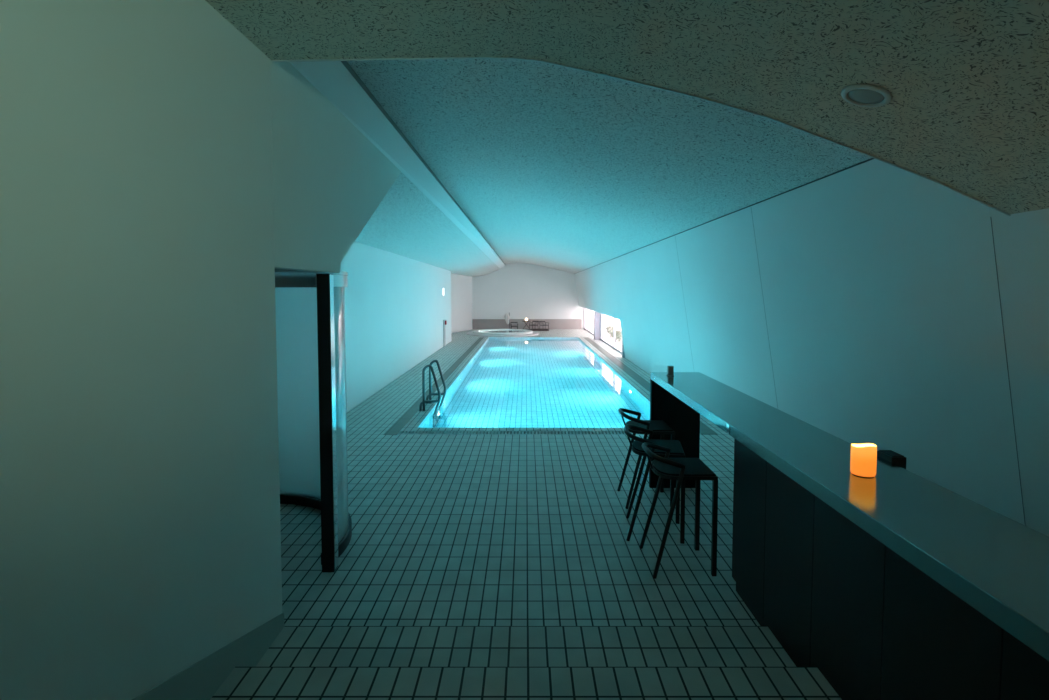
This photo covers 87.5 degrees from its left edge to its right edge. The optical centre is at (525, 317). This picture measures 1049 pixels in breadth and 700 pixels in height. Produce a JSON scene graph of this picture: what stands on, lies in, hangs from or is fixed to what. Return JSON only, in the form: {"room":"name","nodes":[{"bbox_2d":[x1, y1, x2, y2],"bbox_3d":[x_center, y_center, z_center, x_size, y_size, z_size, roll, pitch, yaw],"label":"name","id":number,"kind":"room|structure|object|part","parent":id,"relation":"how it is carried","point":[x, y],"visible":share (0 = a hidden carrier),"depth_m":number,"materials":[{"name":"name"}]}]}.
{"room":"indoor swimming pool","nodes":[
{"label":"indoor swimming pool","id":0,"kind":"room"},
{"bbox_2d":[0,0,281,699],"bbox_3d":[-1.430,0.227,0.465,0.110,3.600,5.107,0,3,0],"label":"wall","id":1,"kind":"structure","parent":0,"point":[140,529],"depth_m":1.92,"materials":[{"name":"paint"}]},
{"bbox_2d":[132,613,283,699],"bbox_3d":[-1.370,1.710,0.540,0.009,0.630,5.107,0,3,0],"label":"baseboard","id":2,"kind":"structure","parent":1,"relation":"attached to","point":[201,680],"depth_m":2.42,"materials":[{"name":"grey paint"}]},
{"bbox_2d":[270,60,400,272],"bbox_3d":[-1.430,-1.067,4.518,0.110,1.420,3.108,0,3,0],"label":"wall","id":3,"kind":"structure","parent":0,"point":[329,179],"depth_m":3.58,"materials":[{"name":"paint"}]},
{"bbox_2d":[340,241,450,411],"bbox_3d":[-3.540,-0.523,12.464,1.020,3.900,19.450,0,3,0],"label":"wall","id":4,"kind":"structure","parent":0,"point":[396,309],"depth_m":12.07,"materials":[{"name":"white paint"}]},
{"bbox_2d":[443,319,446,346],"bbox_3d":[-2.979,0.551,20.203,0.099,0.978,0.340,0,3,0],"label":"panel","id":5,"kind":"object","parent":4,"relation":"attached to","point":[444,320],"visible":1,"depth_m":20.05,"materials":[{"name":"grey metal"}]},
{"bbox_2d":[355,172,499,276],"bbox_3d":[-2.218,-2.065,15.972,1.684,1.070,26.390,0,3,0],"label":"ceiling","id":6,"kind":"structure","parent":0,"point":[406,223],"depth_m":10.18,"materials":[{"name":"white paint"}]},
{"bbox_2d":[290,61,505,267],"bbox_3d":[-1.227,-2.070,15.946,0.294,0.218,26.339,0,3,0],"label":"beam","id":7,"kind":"structure","parent":6,"relation":"attached to","point":[337,81],"depth_m":4.58,"materials":[{"name":"white paint"}]},
{"bbox_2d":[451,274,471,332],"bbox_3d":[-3.480,-1.183,25.673,1.240,3.900,7.200,0,3,0],"label":"wall","id":8,"kind":"structure","parent":0,"point":[461,285],"depth_m":27.49,"materials":[{"name":"white paint"}]},
{"bbox_2d":[280,329,759,625],"bbox_3d":[-0.450,1.466,13.740,7.700,0.200,31.700,0,3,0],"label":"floor","id":9,"kind":"structure","parent":0,"point":[448,529],"depth_m":4.61,"materials":[{"name":"tile"}]},
{"bbox_2d":[275,269,351,571],"bbox_3d":[-2.413,0.736,4.292,2.043,2.199,2.010,0,3,0],"label":"shower enclosure","id":10,"kind":"object","parent":9,"relation":"on","point":[310,306],"visible":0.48,"depth_m":5.10,"materials":[{"name":"clear glass"}]},
{"bbox_3d":[-1.440,0.766,3.978,0.090,2.170,0.090,0,3,0],"label":"door post","id":11,"kind":"part","parent":10,"relation":"part of","materials":[{"name":"black"}]},
{"bbox_2d":[419,360,446,413],"bbox_3d":[-1.639,1.669,9.665,0.387,1.800,0.716,0,3,0],"label":"pool ladder","id":12,"kind":"object","parent":9,"relation":"attached to","point":[428,400],"visible":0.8,"depth_m":9.32,"materials":[{"name":"silver metal"}]},
{"bbox_3d":[-1.632,1.186,9.321,0.372,0.800,0.046,0,3,0],"label":"grab rail","id":13,"kind":"part","parent":12,"relation":"part of","materials":[{"name":"silver metal"}]},
{"bbox_3d":[-1.632,1.154,9.960,0.372,0.800,0.046,0,3,0],"label":"grab rail","id":14,"kind":"part","parent":12,"relation":"part of","materials":[{"name":"silver metal"}]},
{"bbox_2d":[383,337,483,434],"bbox_3d":[-1.935,1.256,15.883,0.190,0.004,16.200,0,3,0],"label":"trim","id":15,"kind":"structure","parent":9,"relation":"on","point":[405,418],"depth_m":9.86,"materials":[{"name":"tile"}]},
{"bbox_2d":[466,329,538,336],"bbox_3d":[-1.100,0.696,25.927,3.440,0.180,3.440,0,3,0],"label":"hot tub","id":16,"kind":"object","parent":9,"relation":"on","point":[483,332],"visible":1,"depth_m":25.02,"materials":[{"name":"grey ceramic"}]},
{"bbox_2d":[504,313,509,326],"bbox_3d":[-0.938,0.160,28.794,0.437,0.896,0.275,0,3,0],"label":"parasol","id":17,"kind":"object","parent":9,"relation":"on","point":[506,316],"visible":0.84,"depth_m":28.74,"materials":[{"name":"fabric"}]},
{"bbox_2d":[399,431,632,433],"bbox_3d":[0.323,1.677,7.916,4.304,0.040,0.187,0,3,0],"label":"trim","id":18,"kind":"structure","parent":9,"relation":"on","point":[401,432],"depth_m":7.99,"materials":[{"name":"grey tile"}]},
{"bbox_2d":[210,626,841,699],"bbox_3d":[0.000,1.817,0.546,2.730,0.415,5.109,0,3,0],"label":"stairs","id":19,"kind":"structure","parent":9,"relation":"on","point":[302,662],"depth_m":2.77,"materials":[{"name":"tile"}]},
{"bbox_2d":[418,337,649,427],"bbox_3d":[0.330,1.870,16.169,3.912,1.250,15.882,0,3,0],"label":"basin","id":20,"kind":"object","parent":9,"relation":"in","point":[640,394],"visible":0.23,"depth_m":14.49,"materials":[{"name":"tile"}]},
{"bbox_2d":[420,338,649,427],"bbox_3d":[0.330,1.897,16.170,3.940,1.215,15.910,0,3,0],"label":"pool water","id":21,"kind":"object","parent":20,"relation":"in","point":[509,382],"visible":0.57,"depth_m":11.51,"materials":[{"name":"blue liquid"}]},
{"bbox_2d":[526,329,548,330],"bbox_3d":[0.490,0.611,28.366,1.340,0.044,1.100,0,3,0],"label":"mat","id":22,"kind":"object","parent":9,"relation":"on","point":[526,329],"visible":0.64,"depth_m":28.28,"materials":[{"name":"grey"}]},
{"bbox_2d":[594,312,624,357],"bbox_3d":[3.030,0.329,19.851,0.340,1.460,6.300,0,3,0],"label":"pillar","id":23,"kind":"structure","parent":9,"relation":"on","point":[597,316],"depth_m":22.74,"materials":[{"name":"grey paint"}]},
{"bbox_2d":[617,408,674,508],"bbox_3d":[1.154,1.343,5.364,0.488,0.886,0.483,0,3,0],"label":"bar stool","id":24,"kind":"object","parent":9,"relation":"on","point":[658,426],"visible":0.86,"depth_m":5.21,"materials":[{"name":"grey metal"}]},
{"bbox_3d":[1.051,1.373,5.579,0.233,0.806,0.036,0,3,6],"label":"leg","id":25,"kind":"part","parent":24,"relation":"part of","materials":[{"name":"grey metal"}]},
{"bbox_3d":[1.036,0.952,5.344,0.253,0.104,0.444,0,3,0],"label":"rail","id":26,"kind":"part","parent":24,"relation":"part of","materials":[{"name":"grey metal"}]},
{"bbox_3d":[1.051,1.394,5.153,0.233,0.806,0.036,0,3,-6],"label":"leg","id":27,"kind":"part","parent":24,"relation":"part of","materials":[{"name":"grey metal"}]},
{"bbox_3d":[1.185,1.050,5.349,0.401,0.013,0.398,0,3,0],"label":"seat","id":28,"kind":"part","parent":24,"relation":"part of","materials":[{"name":"black plastic"}]},
{"bbox_3d":[1.185,1.069,5.350,0.421,0.026,0.418,0,3,0],"label":"seat frame","id":29,"kind":"part","parent":24,"relation":"part of","materials":[{"name":"grey metal"}]},
{"bbox_3d":[1.382,1.421,5.563,0.032,0.704,0.032,0,3,0],"label":"leg","id":30,"kind":"part","parent":24,"relation":"part of","materials":[{"name":"grey metal"}]},
{"bbox_3d":[1.382,1.440,5.173,0.032,0.704,0.032,0,3,0],"label":"leg","id":31,"kind":"part","parent":24,"relation":"part of","materials":[{"name":"grey metal"}]},
{"bbox_2d":[583,337,716,433],"bbox_3d":[2.620,1.255,15.898,0.240,0.004,16.170,0,3,0],"label":"trim","id":32,"kind":"structure","parent":9,"relation":"on","point":[704,429],"depth_m":13.54,"materials":[{"name":"tile"}]},
{"bbox_2d":[624,424,684,543],"bbox_3d":[1.079,1.378,4.665,0.488,0.886,0.483,1,3,10],"label":"bar stool","id":33,"kind":"object","parent":9,"relation":"on","point":[675,446],"visible":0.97,"depth_m":4.50,"materials":[{"name":"grey metal"}]},
{"bbox_3d":[1.014,1.407,4.894,0.233,0.806,0.036,1,3,16],"label":"leg","id":34,"kind":"part","parent":33,"relation":"part of","materials":[{"name":"grey metal"}]},
{"bbox_3d":[0.963,0.986,4.665,0.253,0.104,0.444,1,3,10],"label":"rail","id":35,"kind":"part","parent":33,"relation":"part of","materials":[{"name":"grey metal"}]},
{"bbox_3d":[0.940,1.428,4.475,0.233,0.806,0.036,0,3,4],"label":"leg","id":36,"kind":"part","parent":33,"relation":"part of","materials":[{"name":"grey metal"}]},
{"bbox_3d":[1.110,1.085,4.644,0.401,0.013,0.398,1,3,10],"label":"seat","id":37,"kind":"part","parent":33,"relation":"part of","materials":[{"name":"black plastic"}]},
{"bbox_3d":[1.110,1.104,4.645,0.421,0.026,0.418,1,3,10],"label":"seat frame","id":38,"kind":"part","parent":33,"relation":"part of","materials":[{"name":"grey metal"}]},
{"bbox_3d":[1.338,1.458,4.821,0.032,0.704,0.032,1,3,10],"label":"leg","id":39,"kind":"part","parent":33,"relation":"part of","materials":[{"name":"grey metal"}]},
{"bbox_3d":[1.270,1.477,4.438,0.032,0.704,0.032,1,3,10],"label":"leg","id":40,"kind":"part","parent":33,"relation":"part of","materials":[{"name":"grey metal"}]},
{"bbox_2d":[649,379,699,487],"bbox_3d":[1.544,1.200,5.691,0.507,1.133,0.057,0,3,0],"label":"end panel","id":41,"kind":"object","parent":9,"relation":"on","point":[684,420],"visible":0.5,"depth_m":5.66,"materials":[{"name":"black laminate"}]},
{"bbox_2d":[640,442,717,578],"bbox_3d":[1.124,1.405,4.120,0.488,0.886,0.483,0,3,0],"label":"bar stool","id":42,"kind":"object","parent":9,"relation":"on","point":[679,469],"visible":1,"depth_m":3.95,"materials":[{"name":"grey metal"}]},
{"bbox_3d":[1.021,1.435,4.335,0.233,0.806,0.036,0,3,6],"label":"leg","id":43,"kind":"part","parent":42,"relation":"part of","materials":[{"name":"grey metal"}]},
{"bbox_3d":[1.006,1.015,4.101,0.253,0.104,0.444,0,3,0],"label":"rail","id":44,"kind":"part","parent":42,"relation":"part of","materials":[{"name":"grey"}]},
{"bbox_3d":[1.021,1.456,3.910,0.233,0.806,0.036,0,3,-6],"label":"leg","id":45,"kind":"part","parent":42,"relation":"part of","materials":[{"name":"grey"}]},
{"bbox_3d":[1.155,1.112,4.106,0.401,0.013,0.398,0,3,0],"label":"seat","id":46,"kind":"part","parent":42,"relation":"part of","materials":[{"name":"black"}]},
{"bbox_3d":[1.155,1.131,4.107,0.421,0.026,0.418,0,3,0],"label":"seat frame","id":47,"kind":"part","parent":42,"relation":"part of","materials":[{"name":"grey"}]},
{"bbox_3d":[1.352,1.483,4.319,0.032,0.704,0.032,0,3,0],"label":"leg","id":48,"kind":"part","parent":42,"relation":"part of","materials":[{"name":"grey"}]},
{"bbox_3d":[1.352,1.503,3.930,0.032,0.704,0.032,0,3,0],"label":"leg","id":49,"kind":"part","parent":42,"relation":"part of","materials":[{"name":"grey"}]},
{"bbox_2d":[732,438,766,625],"bbox_3d":[1.593,1.312,3.473,0.375,1.131,0.495,0,3,0],"label":"bar cabinet","id":50,"kind":"object","parent":9,"relation":"on","point":[750,470],"visible":0.39,"depth_m":3.46,"materials":[{"name":"black paint"}]},
{"bbox_2d":[763,462,814,666],"bbox_3d":[1.593,1.337,2.959,0.375,1.131,0.530,0,3,0],"label":"bar cabinet","id":51,"kind":"object","parent":9,"relation":"on","point":[789,522],"visible":0.3,"depth_m":2.92,"materials":[{"name":"black paint"}]},
{"bbox_2d":[650,372,1048,660],"bbox_3d":[1.543,0.725,3.121,0.514,0.070,5.142,0,3,0],"label":"countertop","id":52,"kind":"structure","parent":51,"relation":"on","point":[998,565],"depth_m":2.08,"materials":[{"name":"stone"}]},
{"bbox_2d":[667,366,673,375],"bbox_3d":[1.432,0.525,5.433,0.060,0.098,0.060,0,3,0],"label":"block","id":53,"kind":"object","parent":52,"relation":"on","point":[670,369],"visible":1,"depth_m":5.41,"materials":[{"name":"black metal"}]},
{"bbox_3d":[1.288,0.707,3.492,0.004,0.062,0.045,0,3,0],"label":"joint plate","id":54,"kind":"part","parent":52,"relation":"part of","materials":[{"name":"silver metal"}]},
{"bbox_2d":[850,443,876,477],"bbox_3d":[1.550,0.647,2.518,0.103,0.145,0.103,0,3,0],"label":"pillar candle","id":55,"kind":"object","parent":52,"relation":"on","point":[863,456],"visible":1,"depth_m":2.48,"materials":[{"name":"orange wax"}]},
{"bbox_2d":[877,450,905,468],"bbox_3d":[1.839,0.746,2.761,0.073,0.134,0.120,0,3,0],"label":"box","id":56,"kind":"object","parent":52,"relation":"attached to","point":[891,456],"visible":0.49,"depth_m":2.71,"materials":[{"name":"black"}]},
{"bbox_3d":[1.839,0.681,2.757,0.058,0.004,0.100,0,3,0],"label":"lid","id":57,"kind":"part","parent":56,"relation":"part of","materials":[{"name":"black paint"}]},
{"bbox_2d":[810,496,885,699],"bbox_3d":[1.593,1.364,2.430,0.375,1.131,0.526,0,3,0],"label":"bar cabinet","id":58,"kind":"object","parent":9,"relation":"on","point":[848,583],"visible":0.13,"depth_m":2.40,"materials":[{"name":"black paint"}]},
{"bbox_2d":[881,546,1003,699],"bbox_3d":[1.593,1.390,1.903,0.375,1.131,0.526,0,3,0],"label":"bar cabinet","id":59,"kind":"object","parent":9,"relation":"on","point":[937,646],"visible":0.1,"depth_m":1.90,"materials":[{"name":"black paint"}]},
{"bbox_2d":[472,263,589,328],"bbox_3d":[-0.350,-1.362,29.244,7.500,3.900,0.150,0,3,0],"label":"wall","id":60,"kind":"structure","parent":0,"point":[521,290],"depth_m":29.17,"materials":[{"name":"white paint"}]},
{"bbox_2d":[472,319,581,328],"bbox_3d":[0.055,0.328,29.192,5.810,0.530,0.119,0,3,0],"label":"trim","id":61,"kind":"structure","parent":60,"relation":"attached to","point":[476,323],"depth_m":29.15,"materials":[{"name":"stone"}]},
{"bbox_2d":[591,310,621,347],"bbox_3d":[21.700,0.704,30.073,36.600,0.190,60.000,0,3,0],"label":"ground","id":62,"kind":"structure","parent":0,"point":[607,320],"depth_m":33.17,"materials":[{"name":"white"}]},
{"bbox_2d":[605,324,612,338],"bbox_3d":[3.721,0.579,24.144,0.497,0.654,0.487,0,3,0],"label":"shrub","id":63,"kind":"object","parent":62,"relation":"on","point":[608,326],"visible":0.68,"depth_m":24.10,"materials":[{"name":"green plant"}]},
{"bbox_2d":[611,330,619,341],"bbox_3d":[3.660,0.736,22.370,0.440,0.519,0.404,-3,4,-44],"label":"shrub","id":64,"kind":"object","parent":62,"relation":"on","point":[616,330],"visible":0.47,"depth_m":22.27,"materials":[{"name":"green plant"}]},
{"bbox_2d":[616,331,621,342],"bbox_3d":[3.607,0.742,20.450,0.510,0.697,0.470,2,3,32],"label":"shrub","id":65,"kind":"object","parent":62,"relation":"on","point":[619,332],"visible":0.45,"depth_m":20.42,"materials":[{"name":"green plant"}]},
{"bbox_2d":[347,59,871,273],"bbox_3d":[0.625,-2.143,15.968,3.990,0.915,26.390,0,3,0],"label":"ceiling","id":66,"kind":"structure","parent":0,"point":[560,168],"depth_m":5.27,"materials":[{"name":"white paint"}]},
{"bbox_2d":[205,0,1048,213],"bbox_3d":[0.642,-1.077,0.407,4.035,1.289,5.120,0,3,0],"label":"ceiling","id":67,"kind":"structure","parent":0,"point":[967,81],"depth_m":2.43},
{"bbox_2d":[271,57,1010,215],"bbox_3d":[0.645,-0.989,2.980,4.040,0.868,0.012,0,3,0],"label":"trim","id":68,"kind":"structure","parent":67,"relation":"attached to","point":[425,58],"depth_m":2.96,"materials":[{"name":"grey paint"}]},
{"bbox_2d":[841,84,891,106],"bbox_3d":[1.514,-0.989,2.441,0.193,0.074,0.206,0,3,-4],"label":"recessed light","id":69,"kind":"object","parent":67,"relation":"in","point":[862,95],"visible":1,"depth_m":2.43,"materials":[{"name":"grey metal"}]},
{"bbox_2d":[575,159,1048,536],"bbox_3d":[2.813,-0.577,13.538,0.714,3.900,31.300,0,3,0],"label":"wall","id":70,"kind":"structure","parent":0,"point":[887,306],"depth_m":4.27,"materials":[{"name":"white paint"}]},
{"bbox_2d":[584,308,593,334],"bbox_3d":[3.135,0.016,26.108,0.070,1.460,6.230,0,3,0],"label":"window","id":71,"kind":"structure","parent":70,"relation":"in","point":[592,333],"depth_m":29.04,"materials":[{"name":"grey paint"}]},
{"bbox_2d":[601,314,621,353],"bbox_3d":[3.135,0.332,19.796,0.070,1.460,5.910,0,3,0],"label":"window","id":72,"kind":"structure","parent":70,"relation":"in","point":[614,319],"depth_m":19.41,"materials":[{"name":"grey paint"}]},
{"bbox_2d":[577,158,873,272],"bbox_3d":[2.562,-1.735,16.003,0.021,0.094,26.240,0,3,0],"label":"trim","id":73,"kind":"structure","parent":70,"relation":"attached to","point":[871,158],"depth_m":5.67,"materials":[{"name":"grey"}]}
]}

